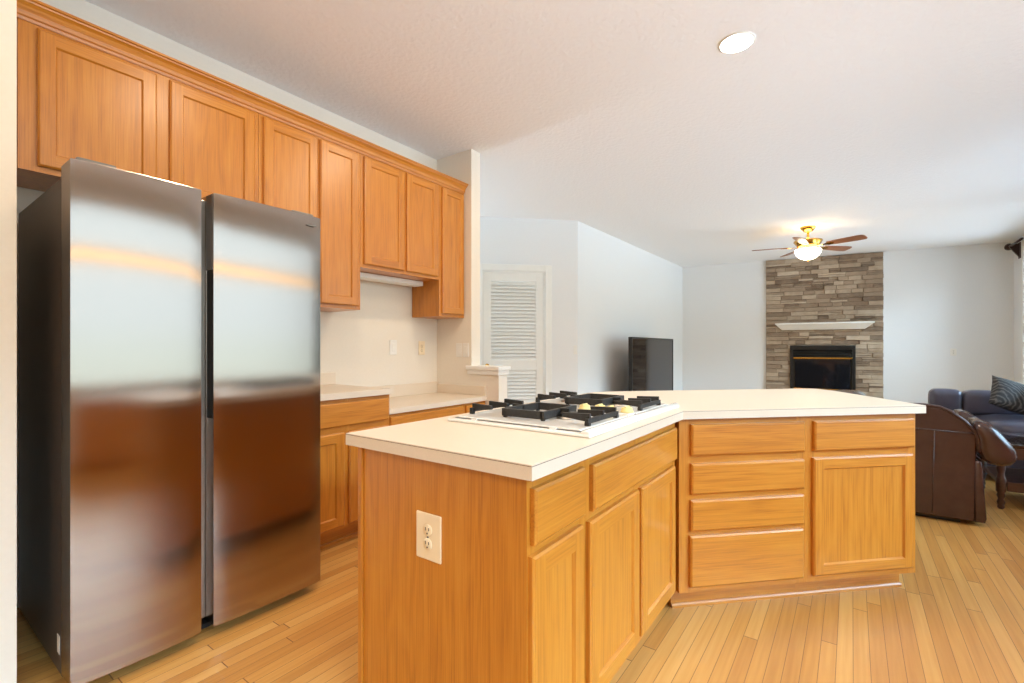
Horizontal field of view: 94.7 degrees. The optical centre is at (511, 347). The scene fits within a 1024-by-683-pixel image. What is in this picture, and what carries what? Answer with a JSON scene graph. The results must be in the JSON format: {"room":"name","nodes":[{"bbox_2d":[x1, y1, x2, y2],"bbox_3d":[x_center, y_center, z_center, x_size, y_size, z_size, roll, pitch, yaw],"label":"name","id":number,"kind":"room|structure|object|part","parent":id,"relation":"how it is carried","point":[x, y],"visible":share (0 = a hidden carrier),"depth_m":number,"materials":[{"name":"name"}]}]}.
{"room":"kitchen","nodes":[
{"label":"kitchen","id":0,"kind":"room"},
{"bbox_2d":[0,0,16,682],"bbox_3d":[-2.040,-0.270,1.788,0.800,2.920,0.117,0,0,36],"label":"wall","id":1,"kind":"structure","parent":0,"point":[8,8],"depth_m":1.59,"materials":[{"name":"paint"}]},
{"bbox_2d":[17,0,436,607],"bbox_3d":[-2.600,-0.270,1.796,0.120,2.920,6.375,0,0,36],"label":"wall","id":2,"kind":"structure","parent":0,"point":[355,344],"depth_m":3.60,"materials":[{"name":"paint"}]},
{"bbox_2d":[17,18,257,202],"bbox_3d":[-1.865,-1.046,2.413,0.344,0.617,0.965,0,0,36],"label":"upper cabinet","id":3,"kind":"object","parent":2,"relation":"attached to","point":[75,99],"visible":0.67,"depth_m":2.19,"materials":[{"name":"brown wood"}]},
{"bbox_3d":[-1.860,-1.050,2.140,0.019,0.574,0.416,0,0,36],"label":"door","id":4,"kind":"part","parent":3,"relation":"part of","materials":[{"name":"brown wood"}]},
{"bbox_3d":[-1.863,-1.050,2.142,0.007,0.458,0.300,0,0,36],"label":"door panel","id":5,"kind":"part","parent":3,"relation":"part of","materials":[{"name":"brown wood"}]},
{"bbox_3d":[-1.587,-1.050,2.520,0.019,0.574,0.410,0,0,36],"label":"door","id":6,"kind":"part","parent":3,"relation":"part of","materials":[{"name":"brown wood"}]},
{"bbox_3d":[-1.589,-1.050,2.522,0.007,0.458,0.294,0,0,36],"label":"door panel","id":7,"kind":"part","parent":3,"relation":"part of","materials":[{"name":"brown wood"}]},
{"bbox_2d":[17,0,467,193],"bbox_3d":[-1.225,-1.390,3.016,0.086,0.078,2.773,0,0,36],"label":"crown molding","id":8,"kind":"structure","parent":3,"relation":"attached to","point":[36,12],"depth_m":2.46,"materials":[{"name":"brown wood"}]},
{"bbox_2d":[258,113,359,311],"bbox_3d":[-1.380,-0.809,3.086,0.344,1.091,0.690,0,0,36],"label":"upper cabinet","id":9,"kind":"object","parent":2,"relation":"attached to","point":[299,170],"visible":0.65,"depth_m":3.03,"materials":[{"name":"brown wood"}]},
{"bbox_3d":[-1.337,-0.812,2.866,0.019,1.049,0.340,0,0,36],"label":"door","id":10,"kind":"part","parent":9,"relation":"part of","materials":[{"name":"brown wood"}]},
{"bbox_3d":[-1.340,-0.812,2.868,0.007,0.933,0.224,0,0,36],"label":"door panel","id":11,"kind":"part","parent":9,"relation":"part of","materials":[{"name":"brown wood"}]},
{"bbox_3d":[-1.143,-0.812,3.136,0.019,1.049,0.289,0,0,36],"label":"door","id":12,"kind":"part","parent":9,"relation":"part of","materials":[{"name":"brown wood"}]},
{"bbox_3d":[-1.145,-0.812,3.138,0.007,0.933,0.173,0,0,36],"label":"door panel","id":13,"kind":"part","parent":9,"relation":"part of","materials":[{"name":"brown wood"}]},
{"bbox_2d":[320,372,335,384],"bbox_3d":[-1.507,0.222,3.192,0.022,0.086,0.698,0,0,36],"label":"backsplash","id":14,"kind":"structure","parent":2,"relation":"attached to","point":[325,378],"depth_m":3.42,"materials":[{"name":"beige laminate"}]},
{"bbox_2d":[390,340,396,354],"bbox_3d":[-0.987,-0.005,3.926,0.008,0.122,0.074,0,0,36],"label":"light switch","id":15,"kind":"object","parent":2,"relation":"attached to","point":[393,343],"visible":1,"depth_m":3.92,"materials":[{"name":"white plastic"}]},
{"bbox_2d":[360,153,438,281],"bbox_3d":[-0.952,-0.959,3.679,0.344,0.793,0.768,0,0,36],"label":"upper cabinet","id":16,"kind":"object","parent":2,"relation":"attached to","point":[399,209],"visible":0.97,"depth_m":3.53,"materials":[{"name":"brown wood"}]},
{"bbox_3d":[-0.925,-0.962,3.438,0.019,0.751,0.359,0,0,36],"label":"door","id":17,"kind":"part","parent":16,"relation":"part of","materials":[{"name":"brown wood"}]},
{"bbox_3d":[-0.928,-0.962,3.440,0.007,0.635,0.243,0,0,36],"label":"door panel","id":18,"kind":"part","parent":16,"relation":"part of","materials":[{"name":"brown wood"}]},
{"bbox_2d":[360,272,422,286],"bbox_3d":[-0.995,-0.538,3.718,0.100,0.044,0.710,0,0,36],"label":"lamp","id":19,"kind":"object","parent":16,"relation":"attached to","point":[363,276],"visible":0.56,"depth_m":3.70,"materials":[{"name":"white plastic"}]},
{"bbox_2d":[360,278,418,286],"bbox_3d":[-0.995,-0.518,3.718,0.060,0.004,0.650,0,0,36],"label":"diffuser","id":20,"kind":"object","parent":19,"relation":"attached to","point":[383,280],"depth_m":3.74,"materials":[{"name":"white paint"}]},
{"bbox_3d":[-0.707,-0.962,3.741,0.019,0.751,0.334,0,0,36],"label":"door","id":21,"kind":"part","parent":16,"relation":"part of","materials":[{"name":"brown wood"}]},
{"bbox_3d":[-0.710,-0.962,3.743,0.007,0.635,0.218,0,0,36],"label":"door panel","id":22,"kind":"part","parent":16,"relation":"part of","materials":[{"name":"brown wood"}]},
{"bbox_2d":[419,341,424,354],"bbox_3d":[-0.799,0.000,4.186,0.010,0.122,0.074,0,0,36],"label":"wall outlet","id":23,"kind":"object","parent":2,"relation":"attached to","point":[421,343],"visible":1,"depth_m":4.18,"materials":[{"name":"beige plastic"}]},
{"bbox_2d":[373,381,485,396],"bbox_3d":[-0.763,0.357,3.745,0.583,0.100,1.056,0,0,36],"label":"backsplash","id":24,"kind":"structure","parent":2,"relation":"attached to","point":[398,390],"depth_m":4.10,"materials":[{"name":"beige laminate"}]},
{"bbox_2d":[412,185,463,318],"bbox_3d":[-0.637,-0.809,4.116,0.344,1.091,0.306,0,0,36],"label":"upper cabinet","id":25,"kind":"object","parent":2,"relation":"attached to","point":[443,298],"visible":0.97,"depth_m":4.00,"materials":[{"name":"brown wood"}]},
{"bbox_3d":[-0.521,-0.809,4.032,0.019,1.091,0.306,0,0,36],"label":"frame","id":26,"kind":"part","parent":25,"relation":"part of","materials":[{"name":"brown wood"}]},
{"bbox_3d":[-0.502,-0.812,4.026,0.019,1.049,0.265,0,0,36],"label":"door","id":27,"kind":"part","parent":25,"relation":"part of","materials":[{"name":"brown wood"}]},
{"bbox_3d":[-0.504,-0.812,4.028,0.007,0.943,0.159,0,0,36],"label":"door panel","id":28,"kind":"part","parent":25,"relation":"part of","materials":[{"name":"brown wood"}]},
{"bbox_2d":[437,149,506,408],"bbox_3d":[-0.414,-0.270,4.219,0.835,2.920,0.118,0,0,36],"label":"wall","id":29,"kind":"structure","parent":0,"point":[464,166],"depth_m":4.15,"materials":[{"name":"paint"}]},
{"bbox_2d":[456,343,461,356],"bbox_3d":[-0.470,0.018,4.181,0.070,0.122,0.008,0,0,36],"label":"light switch","id":30,"kind":"object","parent":29,"relation":"attached to","point":[458,345],"visible":1,"depth_m":4.18,"materials":[{"name":"white plastic"}]},
{"bbox_2d":[463,343,468,356],"bbox_3d":[-0.405,0.018,4.134,0.070,0.122,0.008,0,0,36],"label":"light switch","id":31,"kind":"object","parent":29,"relation":"attached to","point":[465,345],"visible":1,"depth_m":4.13,"materials":[{"name":"white plastic"}]},
{"bbox_2d":[466,365,510,374],"bbox_3d":[-0.208,0.191,4.070,0.365,0.074,0.174,0,0,36],"label":"trim","id":32,"kind":"structure","parent":29,"relation":"attached to","point":[478,369],"depth_m":3.99,"materials":[{"name":"white paint"}]},
{"bbox_2d":[17,474,1023,682],"bbox_3d":[1.153,1.250,4.099,7.480,0.120,14.800,0,0,36],"label":"floor","id":33,"kind":"structure","parent":0,"point":[959,617],"depth_m":1.96,"materials":[{"name":"brown wood"}]},
{"bbox_2d":[19,157,319,682],"bbox_3d":[-1.567,0.267,2.209,0.910,1.846,0.916,0,0,36],"label":"refrigerator","id":34,"kind":"object","parent":33,"relation":"on","point":[169,335],"visible":1,"depth_m":1.84,"materials":[{"name":"silver metal"}]},
{"bbox_3d":[-1.407,0.254,1.771,0.130,1.783,0.392,0,0,36],"label":"door","id":35,"kind":"part","parent":34,"relation":"part of","materials":[{"name":"silver metal"}]},
{"bbox_3d":[-1.127,0.254,2.161,0.130,1.783,0.479,0,0,36],"label":"door","id":36,"kind":"part","parent":34,"relation":"part of","materials":[{"name":"silver metal"}]},
{"bbox_2d":[320,394,388,548],"bbox_3d":[-1.250,0.747,3.017,0.619,0.886,0.690,0,0,36],"label":"base cabinet","id":37,"kind":"object","parent":33,"relation":"on","point":[338,460],"visible":0.35,"depth_m":2.82,"materials":[{"name":"brown wood"}]},
{"bbox_3d":[-1.103,0.786,2.713,0.007,0.442,0.194,0,0,36],"label":"door panel","id":38,"kind":"part","parent":37,"relation":"part of","materials":[{"name":"brown wood"}]},
{"bbox_3d":[-1.100,0.786,2.712,0.019,0.558,0.310,0,0,36],"label":"door","id":39,"kind":"part","parent":37,"relation":"part of","materials":[{"name":"brown wood"}]},
{"bbox_3d":[-1.002,0.398,2.848,0.019,0.140,0.646,0,0,36],"label":"drawer","id":40,"kind":"part","parent":37,"relation":"part of","materials":[{"name":"brown wood"}]},
{"bbox_2d":[320,372,390,400],"bbox_3d":[-1.257,0.241,3.012,0.640,0.125,0.698,0,0,36],"label":"countertop","id":41,"kind":"structure","parent":37,"relation":"on","point":[329,390],"depth_m":3.02,"materials":[{"name":"beige laminate"}]},
{"bbox_3d":[-0.901,0.786,2.987,0.019,0.558,0.302,0,0,36],"label":"door","id":42,"kind":"part","parent":37,"relation":"part of","materials":[{"name":"brown wood"}]},
{"bbox_2d":[389,401,484,425],"bbox_3d":[-0.756,0.818,3.741,0.579,0.744,1.054,0,0,36],"label":"base cabinet","id":43,"kind":"object","parent":33,"relation":"on","point":[413,416],"visible":0.14,"depth_m":3.46,"materials":[{"name":"brown wood"}]},
{"bbox_3d":[-0.606,0.527,3.471,0.019,0.126,0.732,0,0,36],"label":"drawer","id":44,"kind":"part","parent":43,"relation":"part of","materials":[{"name":"brown wood"}]},
{"bbox_2d":[373,381,486,414],"bbox_3d":[-0.758,0.376,3.742,0.595,0.138,1.056,0,0,36],"label":"countertop","id":45,"kind":"structure","parent":43,"relation":"on","point":[403,398],"depth_m":3.95,"materials":[{"name":"beige laminate"}]},
{"bbox_3d":[-0.545,0.768,3.588,0.019,0.644,1.054,0,0,36],"label":"frame","id":46,"kind":"part","parent":43,"relation":"part of","materials":[{"name":"brown wood"}]},
{"bbox_3d":[-0.301,0.527,3.894,0.019,0.126,0.235,0,0,36],"label":"drawer","id":47,"kind":"part","parent":43,"relation":"part of","materials":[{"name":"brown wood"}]},
{"bbox_2d":[358,447,585,682],"bbox_3d":[-0.133,0.752,1.451,0.667,0.875,0.317,0,0,36],"label":"base cabinet","id":48,"kind":"object","parent":33,"relation":"on","point":[504,602],"visible":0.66,"depth_m":1.29,"materials":[{"name":"brown wood"}]},
{"bbox_3d":[-0.485,0.752,1.514,0.020,0.875,0.008,0,0,36],"label":"corner trim","id":49,"kind":"part","parent":48,"relation":"part of","materials":[{"name":"brown wood"}]},
{"bbox_2d":[416,510,441,563],"bbox_3d":[-0.237,0.534,1.334,0.098,0.132,0.010,0,0,36],"label":"wall outlet","id":50,"kind":"object","parent":48,"relation":"attached to","point":[428,526],"visible":1,"depth_m":1.33,"materials":[{"name":"beige plastic"}]},
{"bbox_2d":[423,524,431,535],"bbox_3d":[-0.238,0.514,1.332,0.033,0.033,0.003,0,0,36],"label":"socket","id":51,"kind":"object","parent":50,"relation":"attached to","point":[427,528],"depth_m":1.33,"materials":[{"name":"beige plastic"}]},
{"bbox_2d":[423,538,431,549],"bbox_3d":[-0.238,0.553,1.332,0.033,0.033,0.003,0,0,36],"label":"socket","id":52,"kind":"object","parent":50,"relation":"attached to","point":[427,542],"depth_m":1.33,"materials":[{"name":"beige plastic"}]},
{"bbox_3d":[0.124,0.784,1.252,0.019,0.552,0.266,0,0,36],"label":"door","id":53,"kind":"part","parent":48,"relation":"part of","materials":[{"name":"brown wood"}]},
{"bbox_3d":[0.119,0.703,1.278,0.019,0.775,0.303,0,0,36],"label":"frame","id":54,"kind":"part","parent":48,"relation":"part of","materials":[{"name":"brown wood"}]},
{"bbox_3d":[0.130,0.414,1.261,0.019,0.140,0.268,0,0,36],"label":"drawer","id":55,"kind":"part","parent":48,"relation":"part of","materials":[{"name":"brown wood"}]},
{"bbox_3d":[0.121,0.784,1.254,0.007,0.436,0.150,0,0,36],"label":"door panel","id":56,"kind":"part","parent":48,"relation":"part of","materials":[{"name":"brown wood"}]},
{"bbox_2d":[585,423,676,682],"bbox_3d":[0.216,0.752,1.931,0.664,0.875,0.868,0,0,36],"label":"base cabinet","id":57,"kind":"object","parent":33,"relation":"on","point":[630,516],"visible":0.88,"depth_m":1.62,"materials":[{"name":"brown wood"}]},
{"bbox_3d":[0.341,0.787,1.554,0.019,0.546,0.394,0,0,36],"label":"door","id":58,"kind":"part","parent":57,"relation":"part of","materials":[{"name":"brown wood"}]},
{"bbox_3d":[0.339,0.787,1.556,0.007,0.430,0.278,0,0,36],"label":"door panel","id":59,"kind":"part","parent":57,"relation":"part of","materials":[{"name":"brown wood"}]},
{"bbox_3d":[0.480,0.420,1.747,0.019,0.140,0.823,0,0,36],"label":"drawer","id":60,"kind":"part","parent":57,"relation":"part of","materials":[{"name":"brown wood"}]},
{"bbox_3d":[0.590,0.787,1.899,0.019,0.546,0.404,0,0,36],"label":"door","id":61,"kind":"part","parent":57,"relation":"part of","materials":[{"name":"brown wood"}]},
{"bbox_3d":[0.587,0.787,1.900,0.007,0.430,0.288,0,0,36],"label":"door panel","id":62,"kind":"part","parent":57,"relation":"part of","materials":[{"name":"brown wood"}]},
{"bbox_2d":[667,416,806,607],"bbox_3d":[0.798,0.752,2.398,1.070,0.875,0.619,0,0,-9],"label":"base cabinet","id":63,"kind":"object","parent":33,"relation":"on","point":[741,483],"visible":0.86,"depth_m":2.13,"materials":[{"name":"brown wood"}]},
{"bbox_2d":[346,388,925,480],"bbox_3d":[0.783,0.295,2.327,3.087,0.038,1.338,0,0,-31],"label":"countertop","id":64,"kind":"structure","parent":63,"relation":"on","point":[514,453],"depth_m":1.58,"materials":[{"name":"beige laminate"}]},
{"bbox_2d":[447,391,678,437],"bbox_3d":[0.265,0.247,1.984,0.596,0.058,0.924,0,0,36],"label":"cooktop","id":65,"kind":"object","parent":64,"relation":"in","point":[589,415],"visible":1,"depth_m":1.75,"materials":[{"name":"white ceramic"}]},
{"bbox_2d":[457,408,626,430],"bbox_3d":[0.115,0.261,1.800,0.525,0.007,0.385,0,0,36],"label":"tray","id":66,"kind":"object","parent":65,"relation":"on","point":[556,421],"depth_m":1.68,"materials":[{"name":"white ceramic"}]},
{"bbox_3d":[0.211,0.251,1.730,0.096,0.013,0.096,0,0,36],"label":"burner","id":67,"kind":"part","parent":65,"relation":"part of","materials":[{"name":"metal"}]},
{"bbox_3d":[0.300,0.241,1.947,0.052,0.024,0.052,0,0,36],"label":"knob","id":68,"kind":"part","parent":65,"relation":"part of","materials":[{"name":"yellow plastic"}]},
{"bbox_2d":[540,398,666,413],"bbox_3d":[0.393,0.261,2.185,0.525,0.007,0.385,0,0,36],"label":"tray","id":69,"kind":"object","parent":65,"relation":"on","point":[637,409],"depth_m":2.09,"materials":[{"name":"metal"}]},
{"bbox_3d":[0.489,0.251,2.116,0.096,0.013,0.096,0,0,36],"label":"burner","id":70,"kind":"part","parent":65,"relation":"part of","materials":[{"name":"metal"}]},
{"bbox_3d":[0.454,0.241,1.863,0.052,0.024,0.052,0,0,36],"label":"knob","id":71,"kind":"part","parent":65,"relation":"part of","materials":[{"name":"yellow plastic"}]},
{"bbox_3d":[1.067,0.948,2.138,0.563,0.228,0.019,0,0,-9],"label":"drawer","id":72,"kind":"part","parent":63,"relation":"part of","materials":[{"name":"brown wood"}]},
{"bbox_3d":[1.070,0.745,2.138,0.563,0.135,0.019,0,0,-9],"label":"drawer","id":73,"kind":"part","parent":63,"relation":"part of","materials":[{"name":"brown wood"}]},
{"bbox_3d":[1.072,0.582,2.139,0.563,0.135,0.019,0,0,-9],"label":"drawer","id":74,"kind":"part","parent":63,"relation":"part of","materials":[{"name":"brown wood"}]},
{"bbox_3d":[1.073,0.409,2.139,0.565,0.138,0.019,0,0,-9],"label":"drawer","id":75,"kind":"part","parent":63,"relation":"part of","materials":[{"name":"brown wood"}]},
{"bbox_2d":[766,252,883,398],"bbox_3d":[5.830,-0.268,8.882,1.850,2.915,0.087,0,0,29],"label":"fireplace","id":76,"kind":"object","parent":33,"relation":"on","point":[838,288],"visible":0.8,"depth_m":8.85,"materials":[{"name":"stone"}]},
{"bbox_3d":[5.824,0.486,8.871,0.870,0.548,0.008,0,0,29],"label":"glass","id":77,"kind":"part","parent":76,"relation":"part of","materials":[{"name":"black glass"}]},
{"bbox_2d":[775,321,874,329],"bbox_3d":[5.779,-0.410,8.788,1.540,0.129,0.176,0,0,29],"label":"mantel shelf","id":78,"kind":"object","parent":76,"relation":"attached to","point":[860,324],"visible":1,"depth_m":8.74,"materials":[{"name":"white paint"}]},
{"bbox_2d":[795,414,914,596],"bbox_3d":[1.619,0.752,2.531,0.592,0.875,0.619,0,0,-9],"label":"base cabinet","id":79,"kind":"object","parent":33,"relation":"on","point":[861,468],"visible":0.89,"depth_m":2.23,"materials":[{"name":"brown wood"}]},
{"bbox_3d":[1.664,0.784,2.235,0.542,0.548,0.019,0,0,-9],"label":"door","id":80,"kind":"part","parent":79,"relation":"part of","materials":[{"name":"brown wood"}]},
{"bbox_3d":[1.671,0.409,2.236,0.543,0.138,0.019,0,0,-9],"label":"drawer","id":81,"kind":"part","parent":79,"relation":"part of","materials":[{"name":"brown wood"}]},
{"bbox_3d":[1.664,0.784,2.238,0.436,0.442,0.007,0,0,-9],"label":"door panel","id":82,"kind":"part","parent":79,"relation":"part of","materials":[{"name":"brown wood"}]},
{"bbox_3d":[1.907,0.703,2.588,0.006,0.775,0.600,0,0,-9],"label":"panel","id":83,"kind":"part","parent":79,"relation":"part of","materials":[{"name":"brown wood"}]},
{"bbox_2d":[835,389,1017,522],"bbox_3d":[3.045,0.767,3.639,1.048,0.845,0.835,0,0,36],"label":"armchair","id":84,"kind":"object","parent":33,"relation":"on","point":[949,480],"visible":0.54,"depth_m":3.21,"materials":[{"name":"brown leather"},{"name":"dark wood"}]},
{"bbox_2d":[835,389,865,395],"bbox_3d":[2.756,0.578,3.869,0.310,0.465,0.560,0,0,36],"label":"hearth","id":85,"kind":"object","parent":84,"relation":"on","point":[846,391],"depth_m":3.79,"materials":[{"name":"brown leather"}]},
{"bbox_3d":[2.796,0.780,3.427,0.812,0.760,0.130,0,0,36],"label":"arm panel","id":86,"kind":"part","parent":84,"relation":"part of","materials":[{"name":"brown leather"}]},
{"bbox_3d":[3.339,0.955,3.449,0.057,0.410,0.800,0,0,36],"label":"panel","id":87,"kind":"part","parent":84,"relation":"part of","materials":[{"name":"brown leather"}]},
{"bbox_2d":[928,388,1023,468],"bbox_3d":[4.797,0.803,4.358,1.490,0.773,1.060,0,0,36],"label":"sofa","id":88,"kind":"object","parent":33,"relation":"on","point":[975,402],"visible":0.35,"depth_m":4.63,"materials":[{"name":"leather"}]},
{"bbox_2d":[928,388,962,410],"bbox_3d":[4.459,0.542,4.861,0.259,0.251,0.216,0,0,36],"label":"cushion","id":89,"kind":"object","parent":88,"relation":"on","point":[952,399],"depth_m":4.78,"materials":[{"name":"leather"}]},
{"bbox_2d":[962,390,1020,414],"bbox_3d":[4.765,0.542,4.640,0.508,0.251,0.216,0,0,36],"label":"cushion","id":90,"kind":"object","parent":88,"relation":"on","point":[975,402],"depth_m":4.64,"materials":[{"name":"leather"}]},
{"bbox_2d":[975,414,1023,433],"bbox_3d":[4.883,0.772,4.160,1.120,0.295,0.840,0,0,36],"label":"seat cushion","id":91,"kind":"object","parent":88,"relation":"on","point":[1011,423],"depth_m":4.17,"materials":[{"name":"leather"}]},
{"bbox_2d":[988,375,1023,414],"bbox_3d":[4.621,0.445,4.362,0.400,0.374,0.234,0,0,26],"label":"throw pillow","id":92,"kind":"object","parent":88,"relation":"on","point":[1006,394],"visible":1,"depth_m":4.32,"materials":[{"name":"fabric"}]},
{"bbox_2d":[979,432,1023,508],"bbox_3d":[4.244,0.948,3.444,1.129,0.485,0.699,0,0,36],"label":"coffee table","id":93,"kind":"object","parent":33,"relation":"on","point":[1011,478],"visible":0.42,"depth_m":3.50,"materials":[{"name":"brown wood"}]},
{"bbox_3d":[3.985,0.963,4.000,0.058,0.454,0.058,0,0,36],"label":"leg","id":94,"kind":"part","parent":93,"relation":"part of","materials":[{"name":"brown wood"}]},
{"bbox_3d":[3.623,0.963,3.497,0.058,0.454,0.058,0,0,36],"label":"leg","id":95,"kind":"part","parent":93,"relation":"part of","materials":[{"name":"brown wood"}]},
{"bbox_3d":[2.276,1.059,7.641,0.400,0.261,2.160,0,0,36],"label":"media console","id":96,"kind":"object","parent":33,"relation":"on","visible":0},
{"bbox_2d":[628,337,672,390],"bbox_3d":[2.299,0.383,7.655,0.260,1.090,1.950,0,0,36],"label":"television","id":97,"kind":"object","parent":96,"relation":"on","point":[650,360],"visible":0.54,"depth_m":7.50,"materials":[{"name":"black plastic"}]},
{"bbox_2d":[480,217,577,397],"bbox_3d":[-0.593,-0.270,6.247,3.000,2.920,0.121,0,0,-9],"label":"wall","id":98,"kind":"structure","parent":0,"point":[517,241],"depth_m":6.38,"materials":[{"name":"white paint"}]},
{"bbox_2d":[483,272,543,405],"bbox_3d":[0.025,0.081,6.288,0.823,2.179,0.122,0,0,-9],"label":"door","id":99,"kind":"structure","parent":98,"relation":"in","point":[513,308],"depth_m":6.33,"materials":[{"name":"white paint"}]},
{"bbox_3d":[0.019,-0.363,6.328,0.613,1.054,0.040,0,0,-9],"label":"louvre panel","id":100,"kind":"part","parent":99,"relation":"part of","materials":[{"name":"white paint"}]},
{"bbox_3d":[0.019,0.637,6.328,0.613,0.674,0.040,0,0,-9],"label":"louvre panel","id":101,"kind":"part","parent":99,"relation":"part of","materials":[{"name":"white paint"}]},
{"bbox_2d":[480,264,551,399],"bbox_3d":[0.019,0.040,6.326,1.025,2.300,0.120,0,0,-9],"label":"trim","id":102,"kind":"structure","parent":98,"relation":"attached to","point":[547,270],"depth_m":6.34,"materials":[{"name":"white paint"}]},
{"bbox_2d":[85,0,1023,266],"bbox_3d":[1.153,-1.790,4.099,7.480,0.120,14.800,0,0,36],"label":"ceiling","id":103,"kind":"structure","parent":0,"point":[897,124],"depth_m":3.27,"materials":[{"name":"white paint"}]},
{"bbox_2d":[718,31,755,53],"bbox_3d":[1.271,-1.726,2.671,0.196,0.008,0.196,0,0,36],"label":"recessed light","id":104,"kind":"object","parent":103,"relation":"in","point":[736,42],"visible":1,"depth_m":2.66,"materials":[{"name":"white paint"}]},
{"bbox_2d":[752,225,867,260],"bbox_3d":[4.196,-1.484,6.726,1.385,0.489,1.357,0,0,36],"label":"ceiling fan","id":105,"kind":"object","parent":103,"relation":"hanging from","point":[808,249],"visible":1,"depth_m":6.64,"materials":[{"name":"gold metal"}]},
{"bbox_3d":[3.781,-1.450,6.940,0.460,0.008,0.152,0,13,23],"label":"fan blade","id":106,"kind":"part","parent":105,"relation":"part of","materials":[{"name":"brown wood"}]},
{"bbox_3d":[3.910,-1.450,6.378,0.152,0.008,0.460,17,11,40],"label":"fan blade","id":107,"kind":"part","parent":105,"relation":"part of","materials":[{"name":"brown wood"}]},
{"bbox_3d":[4.232,-1.335,6.748,0.330,0.150,0.330,0,0,36],"label":"lamp shade","id":108,"kind":"part","parent":105,"relation":"part of","materials":[{"name":"beige glass"}]},
{"bbox_3d":[4.709,-1.450,6.859,0.460,0.008,0.152,0,-13,-13],"label":"fan blade","id":109,"kind":"part","parent":105,"relation":"part of","materials":[{"name":"brown wood"}]},
{"bbox_3d":[4.484,-1.450,6.328,0.152,0.008,0.460,15,-8,-30],"label":"fan blade","id":110,"kind":"part","parent":105,"relation":"part of","materials":[{"name":"brown wood"}]},
{"bbox_2d":[578,221,681,393],"bbox_3d":[2.282,-0.270,8.425,0.174,2.920,4.858,0,0,37],"label":"wall","id":111,"kind":"structure","parent":0,"point":[625,290],"depth_m":7.43,"materials":[{"name":"white paint"}]},
{"bbox_2d":[682,241,1013,403],"bbox_3d":[5.969,-0.270,8.943,5.289,2.920,0.151,0,0,29],"label":"wall","id":112,"kind":"structure","parent":0,"point":[938,300],"depth_m":8.29,"materials":[{"name":"white paint"}]},
{"bbox_2d":[950,349,956,355],"bbox_3d":[7.497,0.070,8.016,0.080,0.120,0.010,0,0,28],"label":"light switch","id":113,"kind":"object","parent":112,"relation":"attached to","point":[953,352],"visible":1,"depth_m":8.01,"materials":[{"name":"white plastic"}]},
{"bbox_2d":[1014,235,1023,382],"bbox_3d":[4.127,-0.270,1.957,0.150,2.920,14.800,0,0,36],"label":"wall","id":114,"kind":"structure","parent":0,"point":[1017,262],"depth_m":7.49,"materials":[{"name":"white paint"}]},
{"bbox_2d":[1004,237,1023,258],"bbox_3d":[7.756,-1.532,7.255,0.154,0.265,0.800,0,0,36],"label":"curtain rod","id":115,"kind":"object","parent":114,"relation":"attached to","point":[1016,248],"visible":1,"depth_m":7.37,"materials":[{"name":"brown metal"}]},
{"bbox_3d":[7.694,-1.610,7.207,0.036,0.036,0.650,0,0,36],"label":"rod","id":116,"kind":"part","parent":115,"relation":"part of","materials":[{"name":"brown metal"}]},
{"bbox_2d":[1021,240,1023,383],"bbox_3d":[7.053,-0.265,6.104,0.150,2.750,2.830,0,0,36],"label":"window","id":117,"kind":"structure","parent":114,"relation":"in","point":[1022,242],"depth_m":7.21,"materials":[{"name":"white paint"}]}
]}

